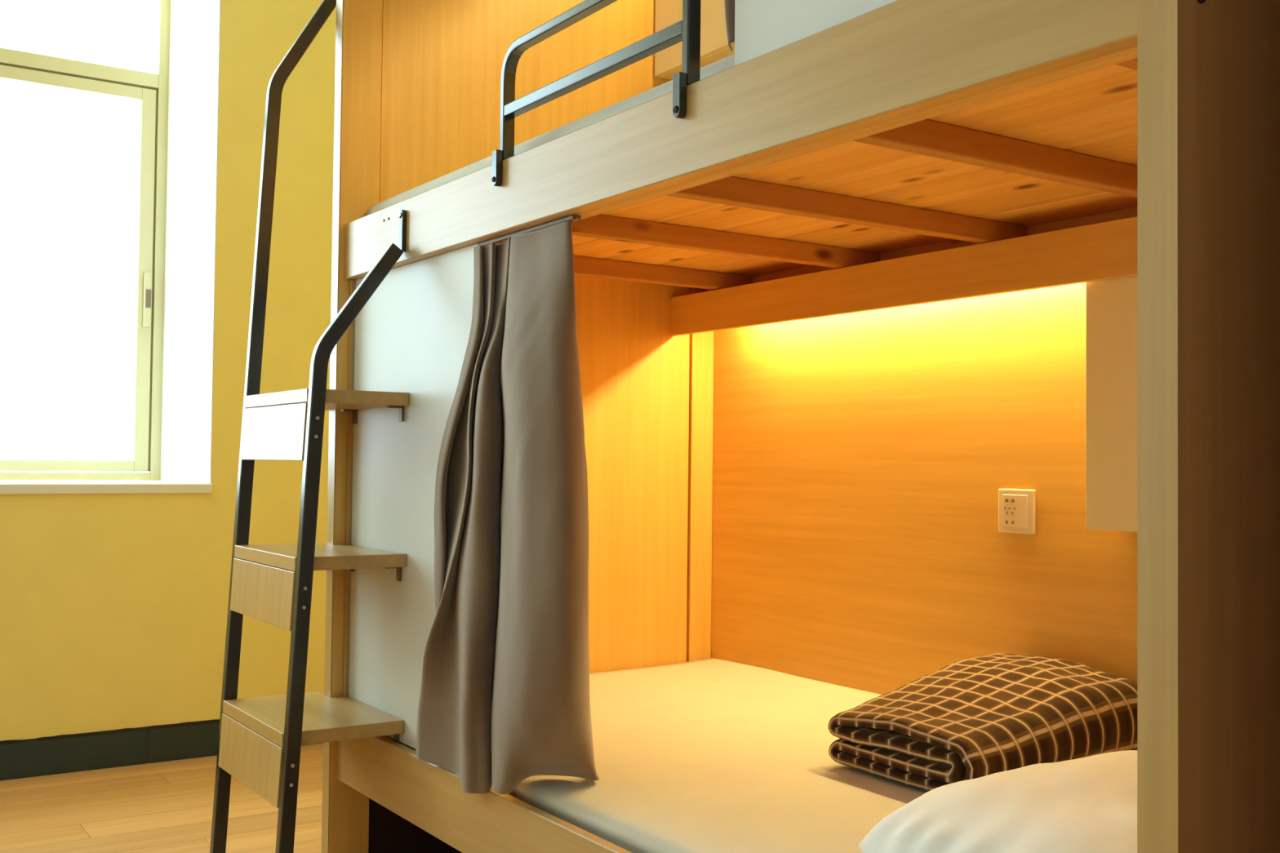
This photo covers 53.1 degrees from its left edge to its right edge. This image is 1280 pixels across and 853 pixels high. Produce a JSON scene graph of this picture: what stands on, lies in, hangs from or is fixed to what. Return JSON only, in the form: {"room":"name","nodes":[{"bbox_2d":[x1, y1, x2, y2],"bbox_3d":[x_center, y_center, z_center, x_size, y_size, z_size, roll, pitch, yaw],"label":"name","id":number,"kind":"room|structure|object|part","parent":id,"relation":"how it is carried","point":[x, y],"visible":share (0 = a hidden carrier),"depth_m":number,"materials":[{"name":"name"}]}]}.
{"room":"dormitory","nodes":[
{"label":"dormitory","id":0,"kind":"room"},
{"bbox_2d":[0,742,323,852],"bbox_3d":[-0.858,0.953,1.152,4.500,0.060,6.300,2,-2,-34],"label":"floor","id":1,"kind":"structure","parent":0,"point":[163,806],"depth_m":3.25,"materials":[{"name":"laminate"}]},
{"bbox_2d":[321,0,1279,852],"bbox_3d":[0.323,-0.265,2.231,1.033,2.460,2.039,2,-2,-34],"label":"bunk bed","id":2,"kind":"object","parent":1,"relation":"on","point":[830,281],"visible":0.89,"depth_m":2.42,"materials":[{"name":"brown wood"}]},
{"bbox_2d":[209,0,408,852],"bbox_3d":[-0.666,-0.018,2.602,0.263,1.966,0.430,2,-2,-34],"label":"ladder","id":3,"kind":"object","parent":2,"relation":"attached to","point":[260,740],"visible":1,"depth_m":2.51,"materials":[{"name":"metal"}]},
{"bbox_3d":[-0.623,-0.260,2.801,0.091,2.460,0.039,2,-2,-34],"label":"corner post","id":4,"kind":"part","parent":2,"relation":"part of","materials":[{"name":"brown wood"}]},
{"bbox_3d":[-0.456,0.149,2.522,0.009,0.942,0.595,2,-2,-34],"label":"panel","id":5,"kind":"part","parent":2,"relation":"part of","materials":[{"name":"white laminate"}]},
{"bbox_3d":[-0.096,0.673,1.932,0.020,0.129,1.960,2,-2,-34],"label":"rail","id":6,"kind":"part","parent":2,"relation":"part of","materials":[{"name":"brown wood"}]},
{"bbox_2d":[415,221,599,795],"bbox_3d":[-0.201,0.148,2.163,0.192,0.934,0.561,2,-2,-32],"label":"curtain","id":7,"kind":"object","parent":2,"relation":"hanging from","point":[504,697],"visible":1,"depth_m":2.04,"materials":[{"name":"grey fabric"}]},
{"bbox_3d":[-0.231,-0.356,3.067,0.854,2.245,0.030,2,-2,-34],"label":"panel","id":8,"kind":"part","parent":2,"relation":"part of","materials":[{"name":"brown wood"}]},
{"bbox_2d":[366,53,734,215],"bbox_3d":[0.342,-0.456,2.248,0.952,0.086,1.957,2,-2,-34],"label":"mattress","id":9,"kind":"object","parent":2,"relation":"on","point":[728,62],"visible":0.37,"depth_m":2.09,"materials":[{"name":"white fabric"}]},
{"bbox_3d":[-0.078,-0.553,1.960,0.022,0.195,0.546,2,-2,-34],"label":"guard rail","id":10,"kind":"part","parent":2,"relation":"part of","materials":[{"name":"black metal"}]},
{"bbox_2d":[383,657,928,852],"bbox_3d":[0.326,0.615,2.215,0.964,0.103,1.957,2,-2,-34],"label":"mattress","id":11,"kind":"object","parent":2,"relation":"on","point":[710,755],"visible":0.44,"depth_m":2.13,"materials":[{"name":"white fabric"}]},
{"bbox_2d":[828,653,1137,791],"bbox_3d":[0.594,0.495,2.184,0.493,0.159,0.364,2,-2,-34],"label":"folded blanket","id":12,"kind":"object","parent":11,"relation":"on","point":[975,717],"visible":0.91,"depth_m":2.09,"materials":[{"name":"brown fabric"}]},
{"bbox_2d":[857,750,1137,852],"bbox_3d":[0.588,0.482,1.493,0.602,0.150,0.433,2,-2,-34],"label":"pillow","id":13,"kind":"object","parent":11,"relation":"on","point":[1088,804],"visible":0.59,"depth_m":1.42,"materials":[{"name":"white fabric"}]},
{"bbox_2d":[654,0,734,79],"bbox_3d":[0.664,-1.116,2.477,0.197,0.438,1.959,2,-2,-34],"label":"upper cabinet","id":14,"kind":"object","parent":2,"relation":"attached to","point":[714,46],"visible":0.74,"depth_m":3.09,"materials":[{"name":"beige laminate"}]},
{"bbox_3d":[0.153,-0.237,3.319,0.069,2.460,0.039,2,-2,-34],"label":"corner post","id":15,"kind":"part","parent":2,"relation":"part of","materials":[{"name":"brown wood"}]},
{"bbox_2d":[724,0,734,51],"bbox_3d":[0.180,-0.996,1.686,0.027,0.953,0.243,2,-2,-34],"label":"curtain","id":16,"kind":"object","parent":2,"relation":"hanging from","point":[729,4],"visible":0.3,"depth_m":1.73,"materials":[{"name":"grey fabric"}]},
{"bbox_3d":[-0.081,-0.395,1.963,0.028,0.121,1.960,2,-2,-34],"label":"rail","id":17,"kind":"part","parent":2,"relation":"part of","materials":[{"name":"brown wood"}]},
{"bbox_3d":[0.313,-0.967,1.442,0.016,1.062,0.637,2,-2,-34],"label":"panel","id":18,"kind":"part","parent":2,"relation":"part of","materials":[{"name":"white laminate"}]},
{"bbox_3d":[0.745,-0.253,2.513,0.018,2.460,2.038,2,-2,-34],"label":"panel","id":19,"kind":"part","parent":2,"relation":"part of","materials":[{"name":"brown wood"}]},
{"bbox_2d":[998,488,1035,534],"bbox_3d":[0.731,0.164,2.488,0.012,0.086,0.086,2,-2,-34],"label":"wall socket","id":20,"kind":"object","parent":2,"relation":"attached to","point":[1016,507],"visible":1,"depth_m":2.48,"materials":[{"name":"beige plastic"}]},
{"bbox_2d":[1085,275,1137,532],"bbox_3d":[1.028,-0.083,1.962,0.115,0.513,0.734,2,-2,-34],"label":"upper cabinet","id":21,"kind":"object","parent":2,"relation":"attached to","point":[1111,304],"visible":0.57,"depth_m":2.19,"materials":[{"name":"beige laminate"}]},
{"bbox_2d":[0,0,336,741],"bbox_3d":[-2.412,-0.504,3.541,4.500,2.950,0.650,2,-2,-34],"label":"wall","id":22,"kind":"structure","parent":0,"point":[113,607],"depth_m":3.93,"materials":[{"name":"yellow paint"}]},
{"bbox_2d":[0,0,170,480],"bbox_3d":[-2.341,-0.790,3.829,1.785,1.900,0.060,2,-2,-34],"label":"window","id":23,"kind":"structure","parent":22,"relation":"in","point":[152,90],"depth_m":4.26,"materials":[{"name":"beige metal"}]},
{"bbox_2d":[0,480,212,494],"bbox_3d":[-2.194,0.169,3.570,1.838,0.030,0.502,2,-2,-34],"label":"window sill","id":24,"kind":"structure","parent":22,"relation":"attached to","point":[6,487],"depth_m":3.73,"materials":[{"name":"white paint"}]},
{"bbox_2d":[0,719,322,781],"bbox_3d":[-2.281,0.909,3.202,4.310,0.109,0.011,2,-2,-34],"label":"baseboard","id":25,"kind":"structure","parent":22,"relation":"attached to","point":[82,752],"depth_m":3.69,"materials":[{"name":"grey tile"}]}
]}

